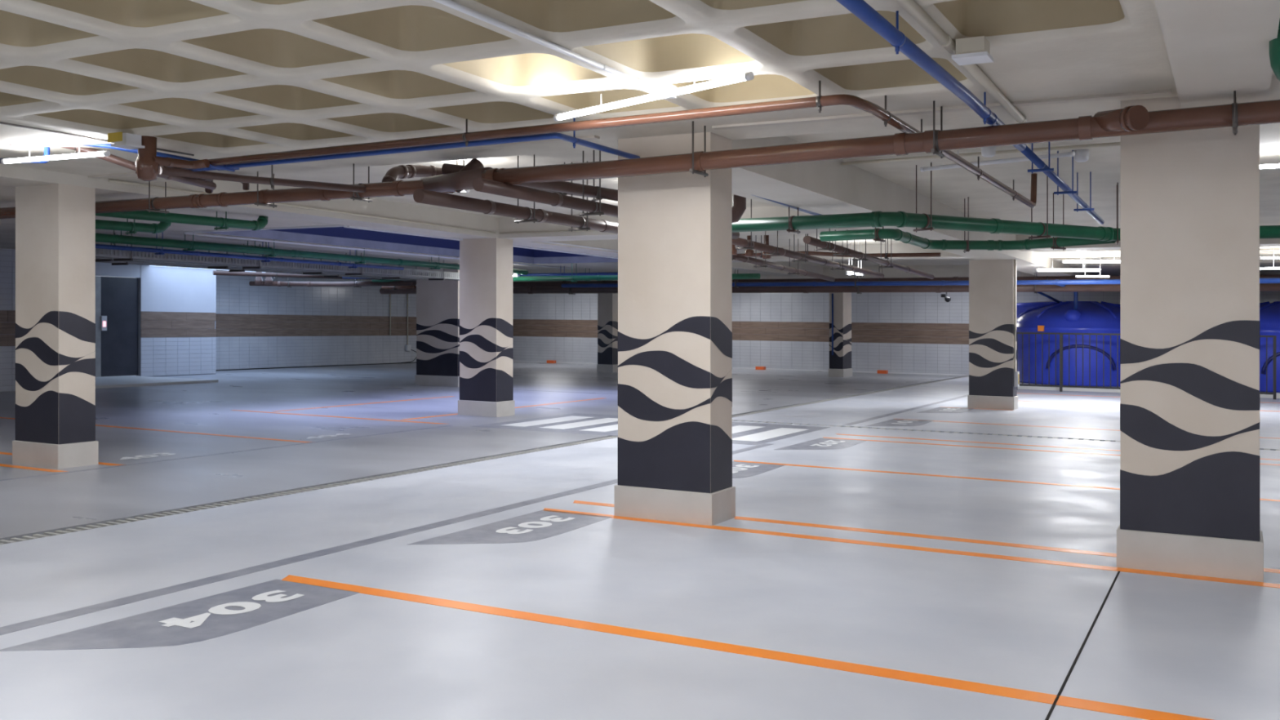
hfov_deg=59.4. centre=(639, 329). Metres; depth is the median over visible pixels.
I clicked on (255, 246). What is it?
pipe
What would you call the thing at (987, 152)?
smoke detector
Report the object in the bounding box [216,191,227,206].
socket
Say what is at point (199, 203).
socket
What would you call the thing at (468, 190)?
tube light
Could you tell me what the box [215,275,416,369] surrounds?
wall
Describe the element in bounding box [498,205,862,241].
ceiling beam
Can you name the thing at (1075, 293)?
pipe
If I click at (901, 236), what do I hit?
socket
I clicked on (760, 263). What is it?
pipe
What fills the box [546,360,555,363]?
wheel stop
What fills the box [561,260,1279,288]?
pipe
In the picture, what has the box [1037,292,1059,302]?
pipe
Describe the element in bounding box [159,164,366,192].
pipe
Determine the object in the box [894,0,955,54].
conduit
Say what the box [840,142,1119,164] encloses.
conduit
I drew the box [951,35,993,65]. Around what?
junction box
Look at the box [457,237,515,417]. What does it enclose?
pillar
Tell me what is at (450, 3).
conduit
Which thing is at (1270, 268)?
tube light
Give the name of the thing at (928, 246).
socket
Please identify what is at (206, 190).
pipe
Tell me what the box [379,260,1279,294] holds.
pipe
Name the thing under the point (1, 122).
conduit
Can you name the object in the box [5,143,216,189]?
pipe
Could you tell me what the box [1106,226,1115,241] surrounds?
socket
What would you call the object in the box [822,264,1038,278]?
ceiling beam
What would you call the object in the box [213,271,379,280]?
pipe
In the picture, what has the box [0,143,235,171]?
pipe
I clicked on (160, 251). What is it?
pipe
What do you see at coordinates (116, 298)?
door
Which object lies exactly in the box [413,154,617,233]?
pipe
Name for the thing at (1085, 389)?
plinth
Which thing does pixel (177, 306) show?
wall
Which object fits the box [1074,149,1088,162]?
smoke detector
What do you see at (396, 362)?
trim
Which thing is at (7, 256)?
wall
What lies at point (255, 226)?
socket
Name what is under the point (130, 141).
junction box
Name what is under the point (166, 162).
pipe
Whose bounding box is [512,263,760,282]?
pipe
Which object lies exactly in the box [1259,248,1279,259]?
tube light
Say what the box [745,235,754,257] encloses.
trap
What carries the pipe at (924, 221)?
hanging from the ceiling
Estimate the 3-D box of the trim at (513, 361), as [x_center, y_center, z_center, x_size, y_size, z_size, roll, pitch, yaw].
[6.345,1.170,31.058,26.600,0.368,0.110,0,0,28]
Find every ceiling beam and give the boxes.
[0,164,822,278]
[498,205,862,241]
[732,136,1093,276]
[732,243,968,262]
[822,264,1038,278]
[1015,234,1279,251]
[1154,0,1279,108]
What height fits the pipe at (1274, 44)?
0.493 m
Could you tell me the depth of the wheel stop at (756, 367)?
32.21 m
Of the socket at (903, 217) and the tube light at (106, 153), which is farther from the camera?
the socket at (903, 217)
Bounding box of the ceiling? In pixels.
[0,0,1279,281]
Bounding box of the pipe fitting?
[134,135,159,181]
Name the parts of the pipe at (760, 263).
rod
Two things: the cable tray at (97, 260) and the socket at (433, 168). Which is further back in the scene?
the cable tray at (97, 260)
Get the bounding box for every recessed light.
[920,164,961,171]
[970,156,1030,165]
[1036,151,1075,159]
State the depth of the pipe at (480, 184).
8.09 m
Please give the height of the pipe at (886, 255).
0.468 m
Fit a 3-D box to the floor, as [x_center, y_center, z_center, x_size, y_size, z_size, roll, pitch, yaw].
[-2.039,1.281,16.381,28.000,0.550,35.000,0,0,28]
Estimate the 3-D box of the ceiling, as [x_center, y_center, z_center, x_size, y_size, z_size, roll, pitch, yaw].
[-2.039,-1.908,16.381,28.000,1.449,35.000,0,0,28]
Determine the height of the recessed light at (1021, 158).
0.039 m
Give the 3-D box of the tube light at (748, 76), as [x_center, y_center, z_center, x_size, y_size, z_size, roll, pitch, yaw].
[0.031,-1.227,5.847,1.387,0.102,0.039,0,0,43]
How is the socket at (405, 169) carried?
attached to the pipe at (402, 171)
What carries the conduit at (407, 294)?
attached to the wall at (257, 326)
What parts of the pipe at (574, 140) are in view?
rod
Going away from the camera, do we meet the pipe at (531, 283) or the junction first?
the junction
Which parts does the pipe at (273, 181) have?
rod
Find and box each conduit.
[0,121,194,155]
[107,179,495,234]
[183,232,569,269]
[389,293,391,335]
[407,293,408,344]
[433,0,654,89]
[499,229,596,234]
[541,241,617,251]
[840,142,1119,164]
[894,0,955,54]
[955,53,1026,123]
[1013,259,1016,371]
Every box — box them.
[111,132,144,149]
[398,344,416,363]
[650,83,676,99]
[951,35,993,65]
[1013,371,1019,386]
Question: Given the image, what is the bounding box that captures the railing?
[1016,332,1275,399]
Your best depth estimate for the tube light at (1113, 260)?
18.82 m
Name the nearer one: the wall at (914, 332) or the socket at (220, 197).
the socket at (220, 197)
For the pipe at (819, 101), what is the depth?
6.54 m
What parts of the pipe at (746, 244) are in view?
rod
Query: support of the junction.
on the pipe at (396, 188)
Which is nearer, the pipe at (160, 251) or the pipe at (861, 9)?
the pipe at (861, 9)
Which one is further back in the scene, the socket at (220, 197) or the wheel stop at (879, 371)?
the wheel stop at (879, 371)
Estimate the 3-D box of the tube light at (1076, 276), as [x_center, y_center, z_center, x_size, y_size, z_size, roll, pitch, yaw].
[7.873,-1.095,19.508,0.557,0.379,0.039,0,0,15]
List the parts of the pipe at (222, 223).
rod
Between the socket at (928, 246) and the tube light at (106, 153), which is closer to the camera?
the tube light at (106, 153)
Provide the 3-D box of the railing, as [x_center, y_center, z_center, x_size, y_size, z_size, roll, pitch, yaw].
[9.862,0.679,22.166,4.720,1.259,0.050,0,0,28]
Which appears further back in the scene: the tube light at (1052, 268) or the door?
the door
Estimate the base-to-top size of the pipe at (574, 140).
0.197 m
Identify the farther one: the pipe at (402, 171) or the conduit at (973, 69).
the pipe at (402, 171)
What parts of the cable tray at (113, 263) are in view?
rail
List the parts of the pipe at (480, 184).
rod, rod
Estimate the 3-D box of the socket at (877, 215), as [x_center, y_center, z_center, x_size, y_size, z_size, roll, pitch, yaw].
[2.062,-0.954,9.678,0.043,0.137,0.140,0,0,34]
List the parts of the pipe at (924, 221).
rod, rod, rod, rod, rod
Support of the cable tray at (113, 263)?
hanging from the ceiling
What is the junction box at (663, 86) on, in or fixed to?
attached to the ceiling
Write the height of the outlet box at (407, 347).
0.558 m
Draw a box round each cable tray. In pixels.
[95,233,459,280]
[95,242,429,279]
[99,244,416,281]
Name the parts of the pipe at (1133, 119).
rod, rod, rod, rod, rod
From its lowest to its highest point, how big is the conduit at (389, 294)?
1.350 m
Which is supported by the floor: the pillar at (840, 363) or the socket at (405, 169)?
the pillar at (840, 363)
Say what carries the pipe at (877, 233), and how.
hanging from the ceiling
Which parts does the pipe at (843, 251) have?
rod, rod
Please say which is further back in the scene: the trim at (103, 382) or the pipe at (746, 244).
the trim at (103, 382)
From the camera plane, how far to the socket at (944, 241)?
12.30 m
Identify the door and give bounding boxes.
[95,275,137,377]
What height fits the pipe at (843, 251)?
0.599 m
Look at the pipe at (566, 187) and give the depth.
8.79 m
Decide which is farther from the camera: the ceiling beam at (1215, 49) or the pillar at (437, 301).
the pillar at (437, 301)
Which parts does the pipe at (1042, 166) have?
rod, rod, rod, rod, rod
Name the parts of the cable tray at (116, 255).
rail, rail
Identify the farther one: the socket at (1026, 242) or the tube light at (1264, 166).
the socket at (1026, 242)
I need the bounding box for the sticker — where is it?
[107,131,122,142]
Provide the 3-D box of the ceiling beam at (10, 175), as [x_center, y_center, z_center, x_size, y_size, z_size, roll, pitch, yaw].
[-1.750,-1.395,16.284,0.600,0.288,34.900,0,0,28]
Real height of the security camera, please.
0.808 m
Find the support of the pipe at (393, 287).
hanging from the ceiling
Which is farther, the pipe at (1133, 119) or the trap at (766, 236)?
the trap at (766, 236)
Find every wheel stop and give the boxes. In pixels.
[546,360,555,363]
[755,366,765,369]
[877,369,888,373]
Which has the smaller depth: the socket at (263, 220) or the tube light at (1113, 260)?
the socket at (263, 220)
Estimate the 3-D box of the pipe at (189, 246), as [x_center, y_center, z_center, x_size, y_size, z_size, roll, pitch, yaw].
[-4.481,-1.180,17.965,0.220,0.252,9.500,0,0,28]
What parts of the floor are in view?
stall number panel, stall number panel, crossing panel, stall number panel, stall number panel, stall number panel, stall number panel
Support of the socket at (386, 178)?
attached to the pipe at (402, 171)
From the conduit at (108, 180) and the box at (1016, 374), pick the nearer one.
the conduit at (108, 180)
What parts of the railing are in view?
post, rail, rail, post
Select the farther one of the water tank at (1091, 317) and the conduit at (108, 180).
the water tank at (1091, 317)
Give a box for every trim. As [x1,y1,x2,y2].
[95,375,217,388]
[215,362,413,370]
[513,360,968,375]
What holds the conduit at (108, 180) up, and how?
attached to the ceiling beam at (10, 175)
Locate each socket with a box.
[151,222,158,233]
[195,193,207,208]
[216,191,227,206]
[251,220,259,231]
[257,216,267,224]
[382,175,395,181]
[399,164,408,178]
[405,164,416,177]
[430,164,436,176]
[872,227,879,239]
[873,211,882,227]
[893,228,903,240]
[896,211,908,227]
[921,238,930,248]
[942,239,946,249]
[997,240,1003,250]
[1022,239,1030,249]
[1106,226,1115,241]
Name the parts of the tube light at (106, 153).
stem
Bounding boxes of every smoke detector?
[981,146,995,157]
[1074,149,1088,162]
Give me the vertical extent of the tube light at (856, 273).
0.584 m
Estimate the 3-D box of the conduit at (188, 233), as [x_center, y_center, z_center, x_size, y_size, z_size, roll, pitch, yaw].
[-3.761,-1.284,19.168,0.036,0.036,9.700,0,0,28]
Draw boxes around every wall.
[0,248,15,392]
[95,262,216,377]
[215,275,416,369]
[512,291,1279,374]
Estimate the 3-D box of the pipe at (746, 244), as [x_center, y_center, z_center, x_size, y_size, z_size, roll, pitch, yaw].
[2.611,-1.186,15.944,0.213,0.603,9.043,0,0,22]
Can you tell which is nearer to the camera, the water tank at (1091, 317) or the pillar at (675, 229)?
the pillar at (675, 229)
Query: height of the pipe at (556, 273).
0.288 m
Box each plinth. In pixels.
[1017,382,1119,392]
[1259,391,1279,398]
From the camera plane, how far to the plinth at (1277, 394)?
21.47 m
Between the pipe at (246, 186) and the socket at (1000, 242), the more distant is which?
the socket at (1000, 242)
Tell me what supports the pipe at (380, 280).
hanging from the ceiling
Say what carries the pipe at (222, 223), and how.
hanging from the ceiling
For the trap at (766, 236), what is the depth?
15.15 m
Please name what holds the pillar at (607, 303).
on the floor
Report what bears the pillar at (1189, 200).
on the floor
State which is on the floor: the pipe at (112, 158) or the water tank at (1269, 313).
the water tank at (1269, 313)
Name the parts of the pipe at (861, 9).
rod, rod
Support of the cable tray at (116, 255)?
hanging from the ceiling
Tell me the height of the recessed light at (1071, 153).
0.039 m
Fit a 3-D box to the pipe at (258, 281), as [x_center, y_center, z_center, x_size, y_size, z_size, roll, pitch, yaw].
[-7.362,-1.210,26.782,4.688,0.394,1.388,0,0,9]
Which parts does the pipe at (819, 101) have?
rod, rod, rod, rod, rod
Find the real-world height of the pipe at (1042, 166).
0.361 m
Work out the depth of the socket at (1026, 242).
12.13 m
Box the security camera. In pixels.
[941,292,951,302]
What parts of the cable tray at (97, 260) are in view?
rail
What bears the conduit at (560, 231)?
attached to the ceiling beam at (506, 224)
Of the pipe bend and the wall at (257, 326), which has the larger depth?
the wall at (257, 326)
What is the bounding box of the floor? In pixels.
[0,361,1279,719]
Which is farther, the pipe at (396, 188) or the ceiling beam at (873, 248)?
the ceiling beam at (873, 248)
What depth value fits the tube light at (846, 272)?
18.53 m
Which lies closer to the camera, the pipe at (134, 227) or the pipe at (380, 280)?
the pipe at (134, 227)
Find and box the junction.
[419,158,492,192]
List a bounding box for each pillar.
[12,183,98,469]
[415,262,459,386]
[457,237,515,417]
[596,280,617,372]
[613,131,735,525]
[828,292,852,377]
[967,259,1017,409]
[1116,96,1263,582]
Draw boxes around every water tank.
[1016,300,1119,318]
[1016,301,1119,386]
[1259,301,1279,392]
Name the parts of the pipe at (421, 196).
rod, rod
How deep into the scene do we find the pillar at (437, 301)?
22.42 m
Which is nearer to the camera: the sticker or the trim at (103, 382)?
the sticker
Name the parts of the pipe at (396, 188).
rod, rod, rod, rod, rod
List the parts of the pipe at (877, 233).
rod, rod, rod, rod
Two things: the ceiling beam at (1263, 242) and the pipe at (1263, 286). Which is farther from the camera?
the pipe at (1263, 286)
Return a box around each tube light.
[0,140,110,164]
[453,160,470,192]
[553,71,754,121]
[845,240,855,275]
[854,240,864,275]
[1035,253,1101,271]
[1062,253,1119,262]
[1075,275,1110,277]
[1259,163,1279,168]
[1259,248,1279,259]
[1259,266,1279,269]
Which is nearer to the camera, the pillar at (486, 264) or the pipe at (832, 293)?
the pillar at (486, 264)
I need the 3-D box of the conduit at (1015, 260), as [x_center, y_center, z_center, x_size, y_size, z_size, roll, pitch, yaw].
[5.918,-0.224,17.695,0.026,1.770,0.026,0,0,-39]
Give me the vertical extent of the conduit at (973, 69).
0.052 m
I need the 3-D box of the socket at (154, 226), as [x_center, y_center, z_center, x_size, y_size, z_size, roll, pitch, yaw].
[-5.267,-1.100,12.168,0.113,0.111,0.035,0,0,40]
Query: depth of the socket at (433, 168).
9.37 m
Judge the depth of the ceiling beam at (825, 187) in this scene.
10.04 m
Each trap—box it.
[732,244,737,254]
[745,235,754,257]
[762,235,770,258]
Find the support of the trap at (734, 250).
hanging from the ceiling
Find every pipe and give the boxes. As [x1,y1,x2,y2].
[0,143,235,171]
[0,163,502,218]
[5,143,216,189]
[95,210,268,231]
[95,218,171,234]
[95,230,271,253]
[95,231,404,270]
[95,233,528,275]
[153,155,209,168]
[158,165,213,193]
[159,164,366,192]
[173,80,1037,208]
[186,116,821,215]
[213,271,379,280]
[226,173,249,190]
[248,271,416,287]
[342,271,617,279]
[371,267,590,282]
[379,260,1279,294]
[381,285,416,290]
[382,159,592,197]
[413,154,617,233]
[441,150,617,201]
[472,150,739,239]
[481,90,1279,184]
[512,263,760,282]
[512,265,1279,286]
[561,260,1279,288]
[732,162,1279,244]
[732,199,884,278]
[732,235,835,281]
[738,233,941,259]
[803,228,934,279]
[819,192,1115,253]
[831,293,833,355]
[836,0,1026,151]
[1020,142,1104,224]
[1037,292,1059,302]
[1057,284,1078,310]
[1269,19,1279,80]
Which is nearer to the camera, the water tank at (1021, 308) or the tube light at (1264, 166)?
the tube light at (1264, 166)
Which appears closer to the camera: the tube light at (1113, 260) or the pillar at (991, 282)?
the pillar at (991, 282)
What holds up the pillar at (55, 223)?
on the floor
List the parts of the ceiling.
panel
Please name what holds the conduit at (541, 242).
attached to the ceiling beam at (10, 175)
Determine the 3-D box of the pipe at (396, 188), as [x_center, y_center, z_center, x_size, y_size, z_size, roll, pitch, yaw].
[-4.858,-1.169,10.380,9.660,0.357,0.608,0,0,32]
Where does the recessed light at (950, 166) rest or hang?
in the ceiling
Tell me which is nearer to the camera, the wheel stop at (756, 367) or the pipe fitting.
the pipe fitting

